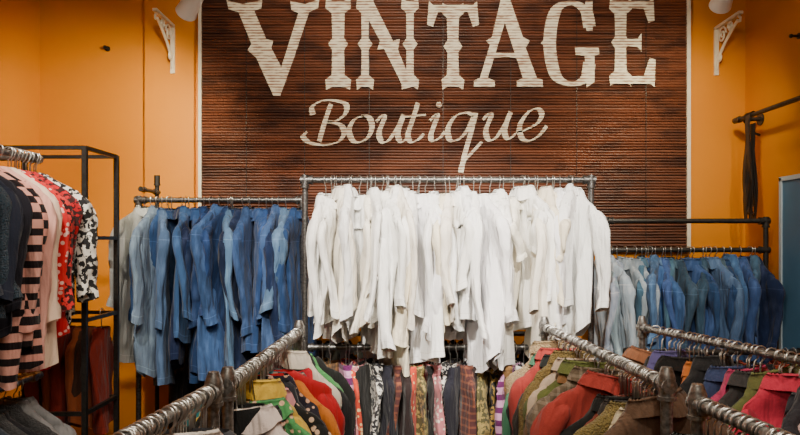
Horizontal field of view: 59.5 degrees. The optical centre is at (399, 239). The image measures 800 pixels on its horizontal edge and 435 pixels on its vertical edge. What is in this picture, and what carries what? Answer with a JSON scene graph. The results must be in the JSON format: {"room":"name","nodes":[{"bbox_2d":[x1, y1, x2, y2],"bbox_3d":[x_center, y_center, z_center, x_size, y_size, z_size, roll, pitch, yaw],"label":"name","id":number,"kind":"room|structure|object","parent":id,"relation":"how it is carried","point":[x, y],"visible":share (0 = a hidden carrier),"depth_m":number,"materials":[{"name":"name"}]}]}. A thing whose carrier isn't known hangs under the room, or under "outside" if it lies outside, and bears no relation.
{"room":"second-hand shop","nodes":[
{"label":"second-hand shop","id":0,"kind":"room"},
{"bbox_2d":[0,0,38,397],"bbox_3d":[-2.485,0.000,1.000,0.230,3.400,7.200,0,0,0],"label":"wall","id":1,"kind":"structure","parent":0,"point":[19,19],"depth_m":4.35,"materials":[{"name":"orange paint"}]},
{"bbox_2d":[145,0,195,428],"bbox_3d":[-1.500,0.000,4.575,0.320,3.400,0.050,0,0,0],"label":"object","id":2,"kind":"structure","parent":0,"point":[170,99],"depth_m":4.55,"materials":[{"name":"orange paint"}]},
{"bbox_2d":[175,0,203,20],"bbox_3d":[-1.023,-1.393,3.440,0.184,0.611,0.198,0,0,0],"label":"ceiling spotlight","id":3,"kind":"object","parent":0,"point":[187,10],"depth_m":3.44,"materials":[{"name":"white metal"}]},
{"bbox_2d":[39,0,744,434],"bbox_3d":[-0.050,0.000,4.700,5.100,3.400,0.200,0,0,0],"label":"wall","id":4,"kind":"structure","parent":0,"point":[90,95],"depth_m":4.60,"materials":[{"name":"orange paint"}]},
{"bbox_2d":[103,45,109,51],"bbox_3d":[-1.920,-1.255,4.572,0.036,0.036,0.055,0,0,0],"label":"peg","id":5,"kind":"object","parent":4,"relation":"attached to","point":[107,48],"visible":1,"depth_m":4.59,"materials":[{"name":"metal"}]},
{"bbox_2d":[152,8,174,73],"bbox_3d":[-1.475,-1.238,4.378,0.028,0.316,0.341,0,0,0],"label":"shelf bracket","id":6,"kind":"object","parent":4,"relation":"attached to","point":[170,31],"visible":1,"depth_m":4.46,"materials":[{"name":"beige paint"}]},
{"bbox_2d":[198,0,690,246],"bbox_3d":[0.289,-0.789,4.571,3.203,1.742,0.056,0,0,0],"label":"sign","id":7,"kind":"object","parent":4,"relation":"attached to","point":[288,90],"visible":0.81,"depth_m":4.56,"materials":[{"name":"brown wood"}]},
{"bbox_2d":[714,11,742,75],"bbox_3d":[2.075,-1.238,4.428,0.028,0.316,0.341,0,0,0],"label":"shelf bracket","id":8,"kind":"object","parent":4,"relation":"attached to","point":[717,33],"visible":1,"depth_m":4.51,"materials":[{"name":"beige paint"}]},
{"bbox_2d":[709,0,732,13],"bbox_3d":[1.595,-1.411,3.421,0.117,0.577,0.210,0,0,0],"label":"ceiling spotlight","id":9,"kind":"object","parent":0,"point":[717,6],"depth_m":3.45,"materials":[{"name":"white metal"}]},
{"bbox_2d":[745,0,799,360],"bbox_3d":[2.385,0.000,1.000,0.230,3.400,7.200,0,0,0],"label":"wall","id":10,"kind":"structure","parent":0,"point":[772,58],"depth_m":4.28,"materials":[{"name":"orange paint"}]},
{"bbox_2d":[732,95,799,135],"bbox_3d":[2.193,-0.726,3.675,0.151,0.148,1.594,0,0,0],"label":"wall rail","id":11,"kind":"object","parent":10,"relation":"attached to","point":[759,119],"visible":0.73,"depth_m":4.18,"materials":[{"name":"metal"}]},
{"bbox_2d":[742,111,757,217],"bbox_3d":[2.141,-0.449,4.280,0.057,0.668,0.080,0,0,0],"label":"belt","id":12,"kind":"object","parent":11,"relation":"hanging from","point":[749,172],"visible":0.89,"depth_m":4.26,"materials":[{"name":"black leather"}]},
{"bbox_2d":[779,174,799,360],"bbox_3d":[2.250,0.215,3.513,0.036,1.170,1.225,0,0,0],"label":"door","id":13,"kind":"structure","parent":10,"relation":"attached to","point":[789,186],"depth_m":4.01,"materials":[{"name":"paint"}]},
{"bbox_2d":[789,33,799,38],"bbox_3d":[2.243,-1.160,3.980,0.055,0.036,0.036,0,0,0],"label":"peg","id":14,"kind":"object","parent":10,"relation":"attached to","point":[797,36],"visible":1,"depth_m":3.97,"materials":[{"name":"metal"}]},
{"bbox_3d":[-0.050,1.750,1.100,5.100,0.100,7.400,0,0,0],"label":"floor","id":15,"kind":"structure","parent":0,"visible":0},
{"bbox_2d":[0,147,43,392],"bbox_3d":[-1.800,0.654,2.349,0.644,2.095,1.745,0,0,0],"label":"clothing rack","id":16,"kind":"object","parent":15,"relation":"on","point":[35,376],"visible":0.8,"depth_m":3.14,"materials":[{"name":"metal"}]},
{"bbox_2d":[0,379,76,434],"bbox_3d":[-1.642,1.058,2.602,0.630,0.922,1.098,0,0,0],"label":"hanging clothes","id":17,"kind":"object","parent":16,"relation":"hanging from","point":[23,415],"visible":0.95,"depth_m":2.87,"materials":[{"name":"fabric"}]},
{"bbox_2d":[0,144,98,390],"bbox_3d":[-1.625,0.116,2.638,0.600,1.019,1.233,0,0,-3],"label":"hanging clothes","id":18,"kind":"object","parent":16,"relation":"hanging from","point":[49,234],"visible":1,"depth_m":2.78,"materials":[{"name":"fabric"}]},
{"bbox_2d":[0,145,118,434],"bbox_3d":[-1.685,0.633,3.400,0.492,2.134,0.382,0,0,0],"label":"frame","id":19,"kind":"object","parent":15,"relation":"on","point":[84,156],"visible":0.5,"depth_m":3.48,"materials":[{"name":"metal"}]},
{"bbox_2d":[24,308,112,434],"bbox_3d":[-1.663,0.656,3.581,0.427,0.619,0.294,0,0,0],"label":"hanging clothes","id":20,"kind":"object","parent":19,"relation":"hanging from","point":[59,389],"visible":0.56,"depth_m":3.48,"materials":[{"name":"fabric"}]},
{"bbox_2d":[138,175,160,413],"bbox_3d":[-1.475,0.655,4.125,0.040,2.094,0.294,0,0,0],"label":"upright pole","id":21,"kind":"object","parent":15,"relation":"on","point":[156,191],"visible":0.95,"depth_m":4.24,"materials":[{"name":"metal"}]},
{"bbox_2d":[123,371,223,434],"bbox_3d":[-0.547,1.026,1.405,0.544,1.352,0.968,0,0,7],"label":"clothing rack","id":22,"kind":"object","parent":15,"relation":"on","point":[213,379],"visible":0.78,"depth_m":1.84,"materials":[{"name":"metal"}]},
{"bbox_2d":[113,386,236,434],"bbox_3d":[-0.532,0.810,1.410,0.703,0.865,0.921,0,0,13],"label":"hanging clothes","id":23,"kind":"object","parent":22,"relation":"hanging from","point":[132,429],"visible":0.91,"depth_m":1.64,"materials":[{"name":"metal"}]},
{"bbox_2d":[133,196,301,420],"bbox_3d":[-1.012,0.726,3.950,0.972,1.952,0.564,0,0,0],"label":"clothing rack","id":24,"kind":"object","parent":15,"relation":"on","point":[138,200],"visible":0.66,"depth_m":3.94,"materials":[{"name":"metal"}]},
{"bbox_2d":[106,196,319,385],"bbox_3d":[-1.005,0.288,3.941,1.108,1.070,0.616,0,0,0],"label":"jackets","id":25,"kind":"object","parent":24,"relation":"hanging from","point":[222,282],"visible":0.95,"depth_m":3.77,"materials":[{"name":"fabric"}]},
{"bbox_2d":[220,320,304,431],"bbox_3d":[-0.458,1.026,2.490,0.580,1.352,1.183,0,0,0],"label":"clothing rack","id":26,"kind":"object","parent":15,"relation":"on","point":[231,381],"visible":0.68,"depth_m":1.92,"materials":[{"name":"metal"}]},
{"bbox_2d":[184,328,355,434],"bbox_3d":[-0.480,0.807,2.480,0.638,0.862,1.251,0,0,0],"label":"hanging clothes","id":27,"kind":"object","parent":26,"relation":"hanging from","point":[294,392],"visible":0.9,"depth_m":2.36,"materials":[{"name":"fabric"}]},
{"bbox_2d":[168,331,524,428],"bbox_3d":[-0.220,1.129,4.340,2.446,1.147,0.404,0,0,0],"label":"clothing rack","id":28,"kind":"object","parent":15,"relation":"on","point":[515,333],"visible":0.02,"depth_m":4.33,"materials":[{"name":"metal"}]},
{"bbox_2d":[169,336,528,428],"bbox_3d":[-0.185,0.967,4.345,2.424,0.822,0.561,0,0,0],"label":"coats","id":29,"kind":"object","parent":28,"relation":"hanging from","point":[182,387],"visible":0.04,"depth_m":4.24,"materials":[{"name":"fabric"}]},
{"bbox_2d":[300,175,596,351],"bbox_3d":[0.240,0.689,3.500,1.476,2.027,0.564,0,0,0],"label":"clothing rack","id":30,"kind":"object","parent":15,"relation":"on","point":[305,180],"visible":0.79,"depth_m":3.49,"materials":[{"name":"metal"}]},
{"bbox_2d":[321,343,582,434],"bbox_3d":[0.268,0.995,3.512,1.423,0.957,0.465,0,0,0],"label":"hanging clothes","id":31,"kind":"object","parent":30,"relation":"hanging from","point":[446,397],"visible":0.61,"depth_m":3.41,"materials":[{"name":"fabric"}]},
{"bbox_2d":[306,175,610,376],"bbox_3d":[0.276,0.168,3.500,1.459,0.983,0.567,0,0,2],"label":"shirts","id":32,"kind":"object","parent":30,"relation":"hanging from","point":[397,264],"visible":0.99,"depth_m":3.34,"materials":[{"name":"fabric"}]},
{"bbox_2d":[539,316,677,434],"bbox_3d":[0.698,1.026,2.565,0.544,1.352,1.324,0,0,-3],"label":"clothing rack","id":33,"kind":"object","parent":15,"relation":"on","point":[665,383],"visible":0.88,"depth_m":1.92,"materials":[{"name":"metal"}]},
{"bbox_2d":[502,324,734,434],"bbox_3d":[0.725,0.834,2.521,0.678,0.913,1.290,0,0,0],"label":"coats","id":34,"kind":"object","parent":33,"relation":"hanging from","point":[562,389],"visible":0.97,"depth_m":2.29,"materials":[{"name":"fabric"}]},
{"bbox_2d":[606,217,770,269],"bbox_3d":[1.725,0.781,4.220,1.006,1.842,0.484,0,0,0],"label":"clothing rack","id":35,"kind":"object","parent":15,"relation":"on","point":[765,221],"visible":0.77,"depth_m":4.21,"materials":[{"name":"metal"}]},
{"bbox_2d":[594,246,785,363],"bbox_3d":[1.710,0.464,4.221,1.119,0.854,0.535,0,0,0],"label":"shirts","id":36,"kind":"object","parent":35,"relation":"hanging from","point":[730,296],"visible":0.73,"depth_m":4.05,"materials":[{"name":"fabric"}]},
{"bbox_2d":[623,347,799,355],"bbox_3d":[1.640,1.129,3.620,0.966,1.147,0.444,0,0,0],"label":"clothing rack","id":37,"kind":"object","parent":15,"relation":"on","point":[717,351],"visible":0.22,"depth_m":3.61,"materials":[{"name":"metal"}]},
{"bbox_2d":[645,348,799,369],"bbox_3d":[1.653,0.968,3.624,0.975,0.824,0.548,0,0,0],"label":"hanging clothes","id":38,"kind":"object","parent":37,"relation":"hanging from","point":[769,365],"visible":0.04,"depth_m":3.61,"materials":[{"name":"fabric"}]},
{"bbox_2d":[635,316,799,364],"bbox_3d":[1.175,1.011,2.350,0.544,1.382,1.283,0,0,-14],"label":"clothing rack","id":39,"kind":"object","parent":15,"relation":"on","point":[642,327],"visible":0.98,"depth_m":2.55,"materials":[{"name":"metal"}]},
{"bbox_2d":[614,325,799,434],"bbox_3d":[1.150,0.774,2.397,0.625,0.855,1.354,0,0,-15],"label":"jackets","id":40,"kind":"object","parent":39,"relation":"hanging from","point":[772,396],"visible":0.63,"depth_m":2.30,"materials":[{"name":"fabric"}]},
{"bbox_2d":[685,383,784,434],"bbox_3d":[0.802,1.036,1.400,0.544,1.332,0.855,0,0,-5],"label":"clothing rack","id":41,"kind":"object","parent":15,"relation":"on","point":[697,392],"visible":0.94,"depth_m":1.77,"materials":[{"name":"metal"}]},
{"bbox_2d":[671,398,795,434],"bbox_3d":[0.804,0.854,1.418,0.635,0.913,0.791,0,0,0],"label":"coats","id":42,"kind":"object","parent":41,"relation":"hanging from","point":[736,412],"visible":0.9,"depth_m":1.64,"materials":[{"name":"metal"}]}
]}

